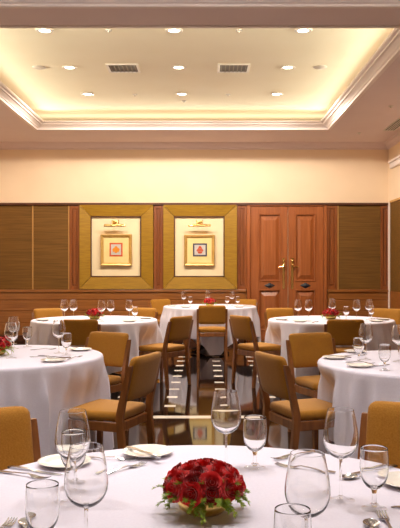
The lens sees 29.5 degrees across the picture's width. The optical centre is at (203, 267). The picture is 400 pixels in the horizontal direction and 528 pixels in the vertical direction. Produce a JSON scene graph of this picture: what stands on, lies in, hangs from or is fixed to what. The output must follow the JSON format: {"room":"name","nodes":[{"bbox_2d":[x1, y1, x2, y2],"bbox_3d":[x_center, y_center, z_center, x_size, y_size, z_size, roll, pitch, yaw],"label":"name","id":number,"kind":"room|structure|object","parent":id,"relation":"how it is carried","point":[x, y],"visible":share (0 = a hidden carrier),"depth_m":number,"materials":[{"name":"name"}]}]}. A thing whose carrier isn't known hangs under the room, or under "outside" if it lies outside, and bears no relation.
{"room":"restaurant","nodes":[
{"label":"restaurant","id":0,"kind":"room"},
{"bbox_2d":[12,341,312,449],"bbox_3d":[-0.355,1.425,6.450,8.000,0.100,15.900,0,0,0],"label":"floor","id":1,"kind":"structure","parent":0,"point":[181,412],"depth_m":7.69,"materials":[{"name":"black stone"}]},
{"bbox_2d":[0,406,40,469],"bbox_3d":[-0.755,0.966,2.776,0.458,0.818,0.514,0,0,-34],"label":"dining chair","id":2,"kind":"object","parent":1,"relation":"on","point":[19,435],"visible":0.52,"depth_m":3.00,"materials":[{"name":"fabric"}]},
{"bbox_2d":[32,308,63,319],"bbox_3d":[-2.017,0.966,10.225,0.458,0.818,0.514,0,0,-33],"label":"dining chair","id":3,"kind":"object","parent":1,"relation":"on","point":[42,312],"visible":0.25,"depth_m":10.38,"materials":[{"name":"fabric"}]},
{"bbox_2d":[59,319,105,366],"bbox_3d":[-1.334,0.966,8.408,0.458,0.818,0.514,0,0,2],"label":"dining chair","id":4,"kind":"object","parent":1,"relation":"on","point":[80,329],"visible":0.43,"depth_m":8.18,"materials":[{"name":"fabric"}]},
{"bbox_2d":[85,331,130,430],"bbox_3d":[-0.922,0.966,6.369,0.458,0.818,0.514,0,0,29],"label":"dining chair","id":5,"kind":"object","parent":1,"relation":"on","point":[115,347],"visible":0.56,"depth_m":6.46,"materials":[{"name":"fabric"}]},
{"bbox_2d":[73,352,160,448],"bbox_3d":[-0.573,0.966,4.984,0.514,0.818,0.458,0,0,21],"label":"dining chair","id":6,"kind":"object","parent":1,"relation":"on","point":[142,372],"visible":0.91,"depth_m":4.84,"materials":[{"name":"fabric"}]},
{"bbox_2d":[128,308,157,318],"bbox_3d":[-0.934,0.966,10.364,0.458,0.818,0.514,0,0,27],"label":"dining chair","id":7,"kind":"object","parent":1,"relation":"on","point":[142,312],"visible":0.17,"depth_m":10.50,"materials":[{"name":"fabric"}]},
{"bbox_2d":[139,315,193,389],"bbox_3d":[-0.431,0.966,8.869,0.514,0.818,0.458,0,0,35],"label":"dining chair","id":8,"kind":"object","parent":1,"relation":"on","point":[180,327],"visible":0.98,"depth_m":8.75,"materials":[{"name":"fabric"}]},
{"bbox_2d":[149,299,185,344],"bbox_3d":[-0.635,0.966,13.233,0.458,0.818,0.514,0,0,-37],"label":"dining chair","id":9,"kind":"object","parent":1,"relation":"on","point":[158,304],"visible":0.39,"depth_m":13.33,"materials":[{"name":"fabric"}]},
{"bbox_2d":[191,345,228,353],"bbox_3d":[0.100,1.002,12.400,1.488,0.744,1.488,0,0,0],"label":"round table","id":10,"kind":"object","parent":1,"relation":"on","point":[201,346],"visible":0.16,"depth_m":12.25,"materials":[{"name":"brown wood"}]},
{"bbox_2d":[160,304,260,354],"bbox_3d":[0.102,0.988,12.440,1.680,0.725,1.591,0,0,0],"label":"tablecloth","id":11,"kind":"object","parent":10,"relation":"on","point":[213,345],"visible":0.44,"depth_m":11.78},
{"bbox_2d":[202,298,216,304],"bbox_3d":[0.099,0.557,12.406,0.253,0.134,0.259,0,0,1],"label":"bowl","id":12,"kind":"object","parent":11,"relation":"on","point":[208,301],"visible":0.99,"depth_m":12.34,"materials":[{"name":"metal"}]},
{"bbox_2d":[197,305,227,359],"bbox_3d":[0.125,0.966,11.458,0.458,0.818,0.514,0,0,0],"label":"dining chair","id":13,"kind":"object","parent":1,"relation":"on","point":[206,314],"visible":1,"depth_m":11.27,"materials":[{"name":"fabric"}]},
{"bbox_2d":[234,299,257,342],"bbox_3d":[0.646,0.966,13.239,0.458,0.818,0.514,0,0,30],"label":"dining chair","id":14,"kind":"object","parent":1,"relation":"on","point":[253,302],"visible":0.2,"depth_m":13.37,"materials":[{"name":"fabric"}]},
{"bbox_2d":[229,315,280,387],"bbox_3d":[0.608,0.966,8.959,0.514,0.818,0.458,0,0,-31],"label":"dining chair","id":15,"kind":"object","parent":1,"relation":"on","point":[242,327],"visible":0.94,"depth_m":8.84,"materials":[{"name":"fabric"}]},
{"bbox_2d":[264,308,295,332],"bbox_3d":[1.113,0.966,10.302,0.458,0.818,0.514,0,0,-18],"label":"dining chair","id":16,"kind":"object","parent":1,"relation":"on","point":[270,312],"visible":0.31,"depth_m":10.47,"materials":[{"name":"fabric"}]},
{"bbox_2d":[255,351,332,449],"bbox_3d":[0.632,0.966,5.014,0.514,0.818,0.458,0,0,-21],"label":"dining chair","id":17,"kind":"object","parent":1,"relation":"on","point":[275,379],"visible":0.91,"depth_m":4.87,"materials":[{"name":"fabric"}]},
{"bbox_2d":[286,332,336,431],"bbox_3d":[0.985,0.966,6.286,0.458,0.818,0.514,0,0,-21],"label":"dining chair","id":18,"kind":"object","parent":1,"relation":"on","point":[304,350],"visible":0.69,"depth_m":6.40,"materials":[{"name":"fabric"}]},
{"bbox_2d":[319,319,364,374],"bbox_3d":[1.530,0.966,8.408,0.458,0.818,0.514,0,0,0],"label":"dining chair","id":19,"kind":"object","parent":1,"relation":"on","point":[343,331],"visible":0.45,"depth_m":8.18,"materials":[{"name":"fabric"}]},
{"bbox_2d":[357,401,399,468],"bbox_3d":[0.761,0.966,2.900,0.458,0.818,0.514,0,0,30],"label":"dining chair","id":20,"kind":"object","parent":1,"relation":"on","point":[380,425],"visible":0.31,"depth_m":3.12,"materials":[{"name":"fabric"}]},
{"bbox_2d":[370,308,399,324],"bbox_3d":[2.385,0.966,10.177,0.458,0.818,0.514,0,0,34],"label":"dining chair","id":21,"kind":"object","parent":1,"relation":"on","point":[394,314],"visible":0.27,"depth_m":10.32,"materials":[{"name":"fabric"}]},
{"bbox_3d":[-1.320,1.002,9.200,1.488,0.744,1.488,0,0,0],"label":"round table","id":22,"kind":"object","parent":1,"relation":"on","visible":0},
{"bbox_2d":[25,316,163,378],"bbox_3d":[-1.341,0.988,9.241,1.584,0.725,1.615,0,0,20],"label":"tablecloth","id":23,"kind":"object","parent":22,"relation":"on","point":[147,331],"visible":0.45,"depth_m":8.71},
{"bbox_2d":[60,300,67,318],"bbox_3d":[-1.640,0.502,8.950,0.094,0.244,0.094,0,0,12],"label":"wine glass","id":24,"kind":"object","parent":23,"relation":"on","point":[64,303],"visible":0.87,"depth_m":8.92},
{"bbox_2d":[70,300,77,318],"bbox_3d":[-1.545,0.502,9.020,0.094,0.244,0.094,0,0,38],"label":"wine glass","id":25,"kind":"object","parent":23,"relation":"on","point":[73,303],"visible":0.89,"depth_m":8.98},
{"bbox_2d":[84,308,104,318],"bbox_3d":[-1.314,0.557,9.199,0.259,0.134,0.253,0,0,25],"label":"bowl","id":26,"kind":"object","parent":23,"relation":"on","point":[94,313],"visible":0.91,"depth_m":9.13,"materials":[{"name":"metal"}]},
{"bbox_2d":[97,300,105,320],"bbox_3d":[-1.190,0.502,8.850,0.094,0.244,0.094,0,0,42],"label":"wine glass","id":27,"kind":"object","parent":23,"relation":"on","point":[101,306],"visible":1,"depth_m":8.82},
{"bbox_2d":[107,300,114,320],"bbox_3d":[-1.090,0.502,8.900,0.094,0.244,0.094,0,0,33],"label":"wine glass","id":28,"kind":"object","parent":23,"relation":"on","point":[110,303],"visible":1,"depth_m":8.87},
{"bbox_2d":[125,300,132,319],"bbox_3d":[-0.875,0.502,8.950,0.094,0.244,0.094,0,0,13],"label":"wine glass","id":29,"kind":"object","parent":23,"relation":"on","point":[129,303],"visible":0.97,"depth_m":8.92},
{"bbox_3d":[0.000,1.002,1.940,1.488,0.744,1.488,0,0,0],"label":"round table","id":30,"kind":"object","parent":1,"relation":"on","visible":0},
{"bbox_2d":[0,445,399,527],"bbox_3d":[0.000,0.988,1.940,1.719,0.725,1.677,0,0,0],"label":"tablecloth","id":31,"kind":"object","parent":30,"relation":"on","point":[129,501],"visible":0.53,"depth_m":2.08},
{"bbox_2d":[0,517,17,527],"bbox_3d":[-0.480,0.619,1.778,0.025,0.009,0.194,0,0,6],"label":"fork","id":32,"kind":"object","parent":31,"relation":"on","point":[9,524],"visible":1,"depth_m":1.84,"materials":[{"name":"silver metal"}]},
{"bbox_2d":[18,517,27,527],"bbox_3d":[-0.421,0.620,1.786,0.040,0.009,0.190,0,0,-10],"label":"spoon","id":33,"kind":"object","parent":31,"relation":"on","point":[22,521],"visible":0.56,"depth_m":1.85,"materials":[{"name":"silver metal"}]},
{"bbox_2d":[0,470,50,478],"bbox_3d":[-0.541,0.619,2.280,0.194,0.009,0.025,0,0,27],"label":"fork","id":34,"kind":"object","parent":31,"relation":"on","point":[34,476],"visible":0.98,"depth_m":2.27,"materials":[{"name":"silver metal"}]},
{"bbox_2d":[7,465,62,474],"bbox_3d":[-0.519,0.620,2.328,0.206,0.006,0.017,0,0,27],"label":"knife","id":35,"kind":"object","parent":31,"relation":"on","point":[9,466],"visible":1,"depth_m":2.33,"materials":[{"name":"silver metal"}]},
{"bbox_2d":[25,479,59,527],"bbox_3d":[-0.348,0.545,1.640,0.074,0.158,0.074,0,0,44],"label":"drinking glass","id":36,"kind":"object","parent":31,"relation":"on","point":[42,496],"visible":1,"depth_m":1.61,"materials":[{"name":"clear glass"}]},
{"bbox_2d":[37,454,65,468],"bbox_3d":[-0.440,0.617,2.410,0.171,0.016,0.171,0,0,0],"label":"plate","id":37,"kind":"object","parent":31,"relation":"on","point":[53,461],"visible":0.39,"depth_m":2.42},
{"bbox_2d":[55,408,90,505],"bbox_3d":[-0.348,0.502,2.020,0.094,0.244,0.094,0,0,21],"label":"wine glass","id":38,"kind":"object","parent":31,"relation":"on","point":[72,427],"visible":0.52,"depth_m":1.99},
{"bbox_2d":[64,442,107,527],"bbox_3d":[-0.251,0.502,1.624,0.094,0.244,0.094,0,0,-35],"label":"wine glass","id":39,"kind":"object","parent":31,"relation":"on","point":[86,473],"visible":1,"depth_m":1.59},
{"bbox_2d":[108,461,146,473],"bbox_3d":[-0.252,0.619,2.342,0.025,0.009,0.194,0,0,41],"label":"fork","id":40,"kind":"object","parent":31,"relation":"on","point":[139,464],"visible":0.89,"depth_m":2.37,"materials":[{"name":"silver metal"}]},
{"bbox_2d":[122,444,172,457],"bbox_3d":[-0.187,0.617,2.540,0.171,0.016,0.171,0,0,0],"label":"plate","id":41,"kind":"object","parent":31,"relation":"on","point":[161,450],"visible":0.88,"depth_m":2.56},
{"bbox_2d":[126,446,160,458],"bbox_3d":[-0.199,0.604,2.503,0.017,0.006,0.206,0,0,-36],"label":"knife","id":42,"kind":"object","parent":41,"relation":"on","point":[131,447],"visible":1,"depth_m":2.47,"materials":[{"name":"silver metal"}]},
{"bbox_2d":[151,458,250,525],"bbox_3d":[-0.003,0.557,1.935,0.259,0.134,0.253,0,0,-40],"label":"flower arrangement","id":43,"kind":"object","parent":31,"relation":"on","point":[203,488],"visible":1,"depth_m":1.87,"materials":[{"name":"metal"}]},
{"bbox_2d":[211,389,240,462],"bbox_3d":[0.069,0.502,2.346,0.094,0.244,0.094,0,0,10],"label":"wine glass","id":44,"kind":"object","parent":31,"relation":"on","point":[226,410],"visible":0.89,"depth_m":2.31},
{"bbox_2d":[243,415,266,465],"bbox_3d":[0.160,0.545,2.375,0.074,0.158,0.074,0,0,25],"label":"water goblet","id":45,"kind":"object","parent":31,"relation":"on","point":[254,426],"visible":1,"depth_m":2.35,"materials":[{"name":"clear glass"}]},
{"bbox_2d":[274,503,311,527],"bbox_3d":[0.172,0.545,1.470,0.074,0.158,0.074,0,0,41],"label":"water goblet","id":46,"kind":"object","parent":31,"relation":"on","point":[287,515],"visible":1,"depth_m":1.45,"materials":[{"name":"clear glass"}]},
{"bbox_2d":[284,449,330,517],"bbox_3d":[0.213,0.502,1.560,0.094,0.244,0.094,0,0,27],"label":"wine glass","id":47,"kind":"object","parent":31,"relation":"on","point":[307,481],"visible":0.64,"depth_m":1.52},
{"bbox_2d":[323,407,358,497],"bbox_3d":[0.368,0.502,2.040,0.094,0.244,0.094,0,0,42],"label":"wine glass","id":48,"kind":"object","parent":31,"relation":"on","point":[340,434],"visible":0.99,"depth_m":2.01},
{"bbox_2d":[363,518,379,527],"bbox_3d":[0.396,0.620,1.776,0.040,0.009,0.190,0,0,8],"label":"spoon","id":49,"kind":"object","parent":31,"relation":"on","point":[370,522],"visible":1,"depth_m":1.85,"materials":[{"name":"silver metal"}]},
{"bbox_2d":[360,444,388,506],"bbox_3d":[0.442,0.545,1.970,0.074,0.158,0.074,0,0,34],"label":"water goblet","id":50,"kind":"object","parent":31,"relation":"on","point":[374,459],"visible":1,"depth_m":1.94,"materials":[{"name":"clear glass"}]},
{"bbox_2d":[376,510,391,527],"bbox_3d":[0.445,0.619,1.833,0.025,0.009,0.194,0,0,3],"label":"fork","id":51,"kind":"object","parent":31,"relation":"on","point":[381,518],"visible":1,"depth_m":1.89,"materials":[{"name":"silver metal"}]},
{"bbox_2d":[385,471,399,487],"bbox_3d":[0.590,0.617,2.190,0.171,0.016,0.171,0,0,0],"label":"plate","id":52,"kind":"object","parent":31,"relation":"on","point":[393,479],"visible":0.75,"depth_m":2.22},
{"bbox_3d":[-1.480,1.002,5.420,1.488,0.744,1.488,0,0,0],"label":"round table","id":53,"kind":"object","parent":1,"relation":"on","visible":0},
{"bbox_2d":[0,345,113,457],"bbox_3d":[-1.484,0.988,5.423,1.686,0.725,1.669,0,0,0],"label":"tablecloth","id":54,"kind":"object","parent":53,"relation":"on","point":[45,389],"visible":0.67,"depth_m":4.91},
{"bbox_2d":[0,337,13,354],"bbox_3d":[-1.478,0.557,5.415,0.253,0.134,0.259,0,0,-8],"label":"flower arrangement","id":55,"kind":"object","parent":54,"relation":"on","point":[5,345],"visible":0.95,"depth_m":5.38,"materials":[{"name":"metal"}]},
{"bbox_2d":[4,322,17,357],"bbox_3d":[-1.330,0.502,5.250,0.094,0.244,0.094,0,0,-27],"label":"wine glass","id":56,"kind":"object","parent":54,"relation":"on","point":[11,330],"visible":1,"depth_m":5.22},
{"bbox_2d":[8,317,19,347],"bbox_3d":[-1.470,0.502,5.880,0.094,0.244,0.094,0,0,16],"label":"wine glass","id":57,"kind":"object","parent":54,"relation":"on","point":[11,319],"visible":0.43,"depth_m":5.85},
{"bbox_2d":[23,326,31,346],"bbox_3d":[-1.390,0.545,5.990,0.074,0.158,0.074,0,0,-24],"label":"water goblet","id":58,"kind":"object","parent":54,"relation":"on","point":[27,331],"visible":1,"depth_m":5.96,"materials":[{"name":"clear glass"}]},
{"bbox_2d":[40,358,65,361],"bbox_3d":[-1.000,0.617,5.060,0.171,0.016,0.171,0,0,0],"label":"plate","id":59,"kind":"object","parent":54,"relation":"on","point":[46,359],"visible":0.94,"depth_m":5.08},
{"bbox_2d":[52,320,64,353],"bbox_3d":[-1.056,0.502,5.540,0.094,0.244,0.094,0,0,35],"label":"wine glass","id":60,"kind":"object","parent":54,"relation":"on","point":[58,328],"visible":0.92,"depth_m":5.51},
{"bbox_2d":[61,333,71,353],"bbox_3d":[-0.980,0.545,5.420,0.074,0.158,0.074,0,0,25],"label":"water goblet","id":61,"kind":"object","parent":54,"relation":"on","point":[66,339],"visible":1,"depth_m":5.39,"materials":[{"name":"clear glass"}]},
{"bbox_3d":[1.520,1.002,5.040,1.488,0.744,1.488,0,0,0],"label":"round table","id":62,"kind":"object","parent":1,"relation":"on","visible":0},
{"bbox_2d":[317,350,399,458],"bbox_3d":[1.562,0.988,5.037,1.646,0.725,1.730,0,0,0],"label":"tablecloth","id":63,"kind":"object","parent":62,"relation":"on","point":[341,384],"visible":0.43,"depth_m":4.63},
{"bbox_2d":[353,337,363,361],"bbox_3d":[1.030,0.545,5.050,0.074,0.158,0.074,0,0,14],"label":"water goblet","id":64,"kind":"object","parent":63,"relation":"on","point":[358,342],"visible":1,"depth_m":5.02,"materials":[{"name":"clear glass"}]},
{"bbox_2d":[346,363,373,367],"bbox_3d":[0.985,0.617,4.790,0.171,0.016,0.171,0,0,0],"label":"plate","id":65,"kind":"object","parent":63,"relation":"on","point":[356,365],"visible":1,"depth_m":4.82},
{"bbox_2d":[359,323,372,359],"bbox_3d":[1.100,0.502,5.160,0.094,0.244,0.094,0,0,9],"label":"wine glass","id":66,"kind":"object","parent":63,"relation":"on","point":[365,330],"visible":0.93,"depth_m":5.13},
{"bbox_2d":[378,344,390,369],"bbox_3d":[1.100,0.545,4.620,0.074,0.158,0.074,0,0,39],"label":"water goblet","id":67,"kind":"object","parent":63,"relation":"on","point":[384,351],"visible":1,"depth_m":4.59,"materials":[{"name":"clear glass"}]},
{"bbox_2d":[391,325,399,360],"bbox_3d":[1.295,0.502,5.050,0.094,0.244,0.094,0,0,40],"label":"wine glass","id":68,"kind":"object","parent":63,"relation":"on","point":[395,335],"visible":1,"depth_m":5.02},
{"bbox_3d":[1.540,1.002,9.200,1.488,0.744,1.488,0,0,0],"label":"round table","id":69,"kind":"object","parent":1,"relation":"on","visible":0},
{"bbox_2d":[265,316,399,383],"bbox_3d":[1.549,0.988,9.240,1.644,0.725,1.588,0,0,0],"label":"tablecloth","id":70,"kind":"object","parent":69,"relation":"on","point":[278,331],"visible":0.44,"depth_m":8.69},
{"bbox_2d":[294,300,301,319],"bbox_3d":[1.115,0.502,9.000,0.094,0.244,0.094,0,0,-27],"label":"wine glass","id":71,"kind":"object","parent":70,"relation":"on","point":[297,304],"visible":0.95,"depth_m":8.96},
{"bbox_2d":[305,300,312,319],"bbox_3d":[1.235,0.502,8.950,0.094,0.244,0.094,0,0,-12],"label":"wine glass","id":72,"kind":"object","parent":70,"relation":"on","point":[308,303],"visible":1,"depth_m":8.92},
{"bbox_2d":[321,308,340,318],"bbox_3d":[1.544,0.557,9.204,0.259,0.134,0.253,0,0,-32],"label":"flower arrangement","id":73,"kind":"object","parent":70,"relation":"on","point":[330,313],"visible":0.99,"depth_m":9.14,"materials":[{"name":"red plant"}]},
{"bbox_2d":[352,300,360,318],"bbox_3d":[1.800,0.502,8.950,0.094,0.244,0.094,0,0,3],"label":"wine glass","id":74,"kind":"object","parent":70,"relation":"on","point":[356,306],"visible":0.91,"depth_m":8.92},
{"bbox_2d":[365,299,372,319],"bbox_3d":[1.980,0.502,9.100,0.094,0.244,0.094,0,0,10],"label":"wine glass","id":75,"kind":"object","parent":70,"relation":"on","point":[368,304],"visible":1,"depth_m":9.07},
{"bbox_2d":[0,150,387,340],"bbox_3d":[-0.355,-0.775,14.300,8.000,4.300,0.200,0,0,0],"label":"wall","id":76,"kind":"structure","parent":0,"point":[26,176],"depth_m":14.20,"materials":[{"name":"beige paint"}]},
{"bbox_2d":[0,205,31,288],"bbox_3d":[-3.677,-0.378,14.182,0.957,1.568,0.035,0,0,0],"label":"trim","id":77,"kind":"structure","parent":76,"relation":"attached to","point":[15,220],"depth_m":14.17,"materials":[{"name":"brown wood"}]},
{"bbox_2d":[32,205,33,289],"bbox_3d":[-3.185,-0.378,14.178,0.026,1.568,0.045,0,0,0],"label":"trim","id":78,"kind":"structure","parent":76,"relation":"attached to","point":[32,205],"depth_m":14.16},
{"bbox_2d":[34,205,67,288],"bbox_3d":[-2.849,-0.378,14.182,0.647,1.568,0.035,0,0,0],"label":"trim","id":79,"kind":"structure","parent":76,"relation":"attached to","point":[50,221],"depth_m":14.17,"materials":[{"name":"brown wood"}]},
{"bbox_2d":[68,205,68,289],"bbox_3d":[-2.514,-0.378,14.178,0.022,1.568,0.045,0,0,0],"label":"trim","id":80,"kind":"structure","parent":76,"relation":"attached to","point":[68,205],"depth_m":14.16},
{"bbox_2d":[69,205,78,289],"bbox_3d":[-2.408,-0.378,14.175,0.191,1.568,0.050,0,0,0],"label":"trim","id":81,"kind":"structure","parent":76,"relation":"attached to","point":[73,209],"depth_m":14.15,"materials":[{"name":"brown wood"}]},
{"bbox_2d":[104,220,125,226],"bbox_3d":[-1.639,-0.822,14.082,0.400,0.132,0.194,0,0,0],"label":"lamp","id":82,"kind":"object","parent":76,"relation":"attached to","point":[114,223],"visible":1,"depth_m":14.00,"materials":[{"name":"gold metal"}]},
{"bbox_2d":[79,205,152,288],"bbox_3d":[-1.623,-0.384,14.152,1.367,1.563,0.094,0,0,0],"label":"wall frame","id":83,"kind":"object","parent":76,"relation":"attached to","point":[138,219],"visible":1,"depth_m":14.13,"materials":[{"name":"gold metal"}]},
{"bbox_2d":[100,234,131,265],"bbox_3d":[-1.626,-0.327,14.136,0.579,0.583,0.085,0,0,0],"label":"framed picture","id":84,"kind":"object","parent":76,"relation":"attached to","point":[115,249],"visible":1,"depth_m":14.13,"materials":[{"name":"gold metal"}]},
{"bbox_2d":[109,243,122,255],"bbox_3d":[-1.630,-0.336,14.132,0.243,0.252,0.005,0,0,0],"label":"artwork","id":85,"kind":"object","parent":84,"relation":"attached to","point":[115,249],"depth_m":14.12,"materials":[{"name":"paper"}]},
{"bbox_2d":[0,335,243,341],"bbox_3d":[-0.346,1.315,14.165,7.619,0.120,0.070,0,0,0],"label":"baseboard","id":86,"kind":"structure","parent":76,"relation":"attached to","point":[20,338],"depth_m":14.13,"materials":[{"name":"brown wood"}]},
{"bbox_2d":[154,205,162,289],"bbox_3d":[-0.844,-0.378,14.175,0.178,1.568,0.050,0,0,0],"label":"trim","id":87,"kind":"structure","parent":76,"relation":"attached to","point":[158,209],"depth_m":14.16,"materials":[{"name":"brown wood"}]},
{"bbox_2d":[0,292,387,334],"bbox_3d":[-0.346,0.851,14.169,7.619,0.809,0.062,0,0,0],"label":"wainscoting","id":88,"kind":"structure","parent":76,"relation":"attached to","point":[22,305],"depth_m":14.14,"materials":[{"name":"brown wood"}]},
{"bbox_2d":[0,289,387,291],"bbox_3d":[-0.346,0.431,14.158,7.619,0.050,0.085,0,0,0],"label":"trim","id":89,"kind":"structure","parent":76,"relation":"attached to","point":[1,290],"depth_m":14.11,"materials":[{"name":"brown wood"}]},
{"bbox_2d":[0,203,387,205],"bbox_3d":[-0.363,-1.184,14.160,7.584,0.045,0.080,0,0,0],"label":"trim","id":90,"kind":"structure","parent":76,"relation":"attached to","point":[153,204],"depth_m":14.12,"materials":[{"name":"brown wood"}]},
{"bbox_2d":[184,235,214,265],"bbox_3d":[-0.079,-0.323,14.136,0.566,0.576,0.085,0,0,0],"label":"framed picture","id":91,"kind":"object","parent":76,"relation":"attached to","point":[199,250],"visible":1,"depth_m":14.13,"materials":[{"name":"gold metal"}]},
{"bbox_2d":[193,243,206,255],"bbox_3d":[-0.069,-0.331,14.132,0.262,0.243,0.005,0,0,0],"label":"artwork","id":92,"kind":"object","parent":91,"relation":"attached to","point":[199,249],"depth_m":14.12,"materials":[{"name":"paper"}]},
{"bbox_2d":[188,220,210,226],"bbox_3d":[-0.079,-0.822,14.082,0.420,0.132,0.194,0,0,0],"label":"lamp","id":93,"kind":"object","parent":76,"relation":"attached to","point":[198,223],"visible":1,"depth_m":13.99,"materials":[{"name":"gold metal"}]},
{"bbox_2d":[163,205,236,288],"bbox_3d":[-0.066,-0.384,14.152,1.369,1.563,0.094,0,0,0],"label":"wall frame","id":94,"kind":"object","parent":76,"relation":"attached to","point":[223,275],"visible":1,"depth_m":14.13,"materials":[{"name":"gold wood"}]},
{"bbox_2d":[237,205,246,289],"bbox_3d":[0.711,-0.378,14.175,0.178,1.568,0.050,0,0,0],"label":"trim","id":95,"kind":"structure","parent":76,"relation":"attached to","point":[241,209],"depth_m":14.15,"materials":[{"name":"brown wood"}]},
{"bbox_2d":[251,206,287,340],"bbox_3d":[1.219,0.111,14.130,0.688,2.509,0.140,0,0,0],"label":"door","id":96,"kind":"structure","parent":76,"relation":"in","point":[269,224],"depth_m":14.16,"materials":[{"name":"brown wood"}]},
{"bbox_2d":[247,205,326,341],"bbox_3d":[1.548,0.102,14.162,1.495,2.547,0.075,0,0,0],"label":"trim","id":97,"kind":"structure","parent":76,"relation":"attached to","point":[248,206],"depth_m":14.12,"materials":[{"name":"brown wood"}]},
{"bbox_2d":[288,206,323,315],"bbox_3d":[1.905,0.111,14.130,0.658,2.509,0.140,0,0,0],"label":"door","id":98,"kind":"structure","parent":76,"relation":"in","point":[305,223],"depth_m":14.16,"materials":[{"name":"brown wood"}]},
{"bbox_2d":[327,205,336,289],"bbox_3d":[2.393,-0.378,14.175,0.196,1.568,0.050,0,0,0],"label":"trim","id":99,"kind":"structure","parent":76,"relation":"attached to","point":[331,209],"depth_m":14.16,"materials":[{"name":"brown wood"}]},
{"bbox_2d":[337,205,338,288],"bbox_3d":[2.503,-0.378,14.178,0.022,1.568,0.045,0,0,0],"label":"trim","id":100,"kind":"structure","parent":76,"relation":"attached to","point":[337,205],"depth_m":14.16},
{"bbox_2d":[339,205,379,288],"bbox_3d":[2.905,-0.378,14.182,0.781,1.568,0.035,0,0,0],"label":"wall panel","id":101,"kind":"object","parent":76,"relation":"attached to","point":[359,225],"depth_m":14.17,"materials":[{"name":"brown wood"}]},
{"bbox_2d":[380,205,387,289],"bbox_3d":[3.378,-0.378,14.175,0.164,1.568,0.050,0,0,0],"label":"trim","id":102,"kind":"structure","parent":76,"relation":"attached to","point":[383,208],"depth_m":14.16,"materials":[{"name":"brown wood"}]},
{"bbox_2d":[0,28,393,120],"bbox_3d":[-0.355,-2.520,6.450,7.600,0.310,15.500,0,0,0],"label":"ceiling","id":103,"kind":"structure","parent":0,"point":[53,93],"depth_m":10.12,"materials":[{"name":"paint"}]},
{"bbox_2d":[36,28,53,33],"bbox_3d":[-1.755,-2.628,8.390,0.196,0.034,0.196,0,0,0],"label":"recessed light","id":104,"kind":"object","parent":103,"relation":"in","point":[40,30],"visible":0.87,"depth_m":8.38,"materials":[{"name":"white metal"}]},
{"bbox_2d":[105,64,140,72],"bbox_3d":[-1.055,-2.618,9.980,0.420,0.015,0.420,0,0,0],"label":"ceiling vent","id":105,"kind":"object","parent":103,"relation":"in","point":[112,68],"visible":1,"depth_m":10.00,"materials":[{"name":"white metal"}]},
{"bbox_2d":[165,28,182,33],"bbox_3d":[-0.327,-2.628,8.390,0.196,0.034,0.196,0,0,0],"label":"recessed light","id":106,"kind":"object","parent":103,"relation":"in","point":[168,30],"visible":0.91,"depth_m":8.38,"materials":[{"name":"white metal"}]},
{"bbox_2d":[217,64,249,72],"bbox_3d":[0.392,-2.618,9.980,0.420,0.015,0.420,0,0,0],"label":"ceiling vent","id":107,"kind":"object","parent":103,"relation":"in","point":[222,68],"visible":1,"depth_m":10.00,"materials":[{"name":"white metal"}]},
{"bbox_2d":[295,28,311,33],"bbox_3d":[1.100,-2.628,8.390,0.196,0.034,0.196,0,0,0],"label":"recessed light","id":108,"kind":"object","parent":103,"relation":"in","point":[298,30],"visible":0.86,"depth_m":8.38,"materials":[{"name":"white metal"}]},
{"bbox_2d":[0,8,399,141],"bbox_3d":[-0.355,-2.345,6.450,7.600,0.040,15.500,0,0,0],"label":"ceiling","id":109,"kind":"structure","parent":0,"point":[370,115],"depth_m":9.24,"materials":[{"name":"paint"}]},
{"bbox_2d":[0,25,399,129],"bbox_3d":[-0.355,-2.377,10.040,4.970,0.127,5.500,0,0,0],"label":"trim","id":110,"kind":"structure","parent":109,"relation":"attached to","point":[388,51],"depth_m":11.17,"materials":[{"name":"paint"}]},
{"bbox_2d":[0,0,399,7],"bbox_3d":[-0.355,-2.377,4.030,4.970,0.127,5.500,0,0,0],"label":"trim","id":111,"kind":"structure","parent":109,"relation":"attached to","point":[3,3],"depth_m":6.72,"materials":[{"name":"paint"}]},
{"bbox_2d":[383,117,399,130],"bbox_3d":[3.130,-2.319,12.300,0.200,0.012,1.100,0,0,0],"label":"ceiling vent","id":112,"kind":"object","parent":109,"relation":"in","point":[395,125],"visible":1,"depth_m":12.46,"materials":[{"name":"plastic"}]},
{"bbox_2d":[178,501,224,516],"bbox_3d":[0.000,0.601,1.940,0.136,0.048,0.136,0,0,0],"label":"bowl","id":113,"kind":"object","parent":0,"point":[214,511],"depth_m":1.88,"materials":[{"name":"gold metal"}]},
{"bbox_2d":[388,142,399,202],"bbox_3d":[3.545,-0.775,6.450,0.200,4.300,15.500,0,0,0],"label":"wall","id":114,"kind":"structure","parent":0,"point":[394,173],"depth_m":13.79,"materials":[{"name":"beige paint"}]},
{"bbox_2d":[0,131,399,149],"bbox_3d":[-0.355,-2.265,6.450,7.600,0.120,15.500,0,0,0],"label":"trim","id":115,"kind":"structure","parent":114,"relation":"attached to","point":[393,140],"depth_m":14.14,"materials":[{"name":"paint"}]},
{"bbox_2d":[388,202,389,308],"bbox_3d":[3.438,0.082,14.085,0.014,2.586,0.230,0,0,0],"label":"trim","id":116,"kind":"structure","parent":114,"relation":"attached to","point":[389,202],"depth_m":14.04,"materials":[{"name":"paint"}]},
{"bbox_2d":[388,155,399,168],"bbox_3d":[3.405,-1.875,8.950,0.080,0.140,9.900,0,0,0],"label":"trim","id":117,"kind":"structure","parent":114,"relation":"attached to","point":[394,162],"depth_m":13.48,"materials":[{"name":"paint"}]},
{"bbox_2d":[390,200,399,291],"bbox_3d":[3.435,-0.378,8.982,0.020,1.608,9.965,0,0,0],"label":"wall panel","id":118,"kind":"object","parent":114,"relation":"attached to","point":[395,206],"depth_m":13.57,"materials":[{"name":"brown wood"}]},
{"bbox_2d":[390,291,399,308],"bbox_3d":[3.433,0.851,8.982,0.025,0.849,9.965,0,0,0],"label":"trim","id":119,"kind":"structure","parent":114,"relation":"attached to","point":[394,296],"depth_m":13.62,"materials":[{"name":"brown wood"}]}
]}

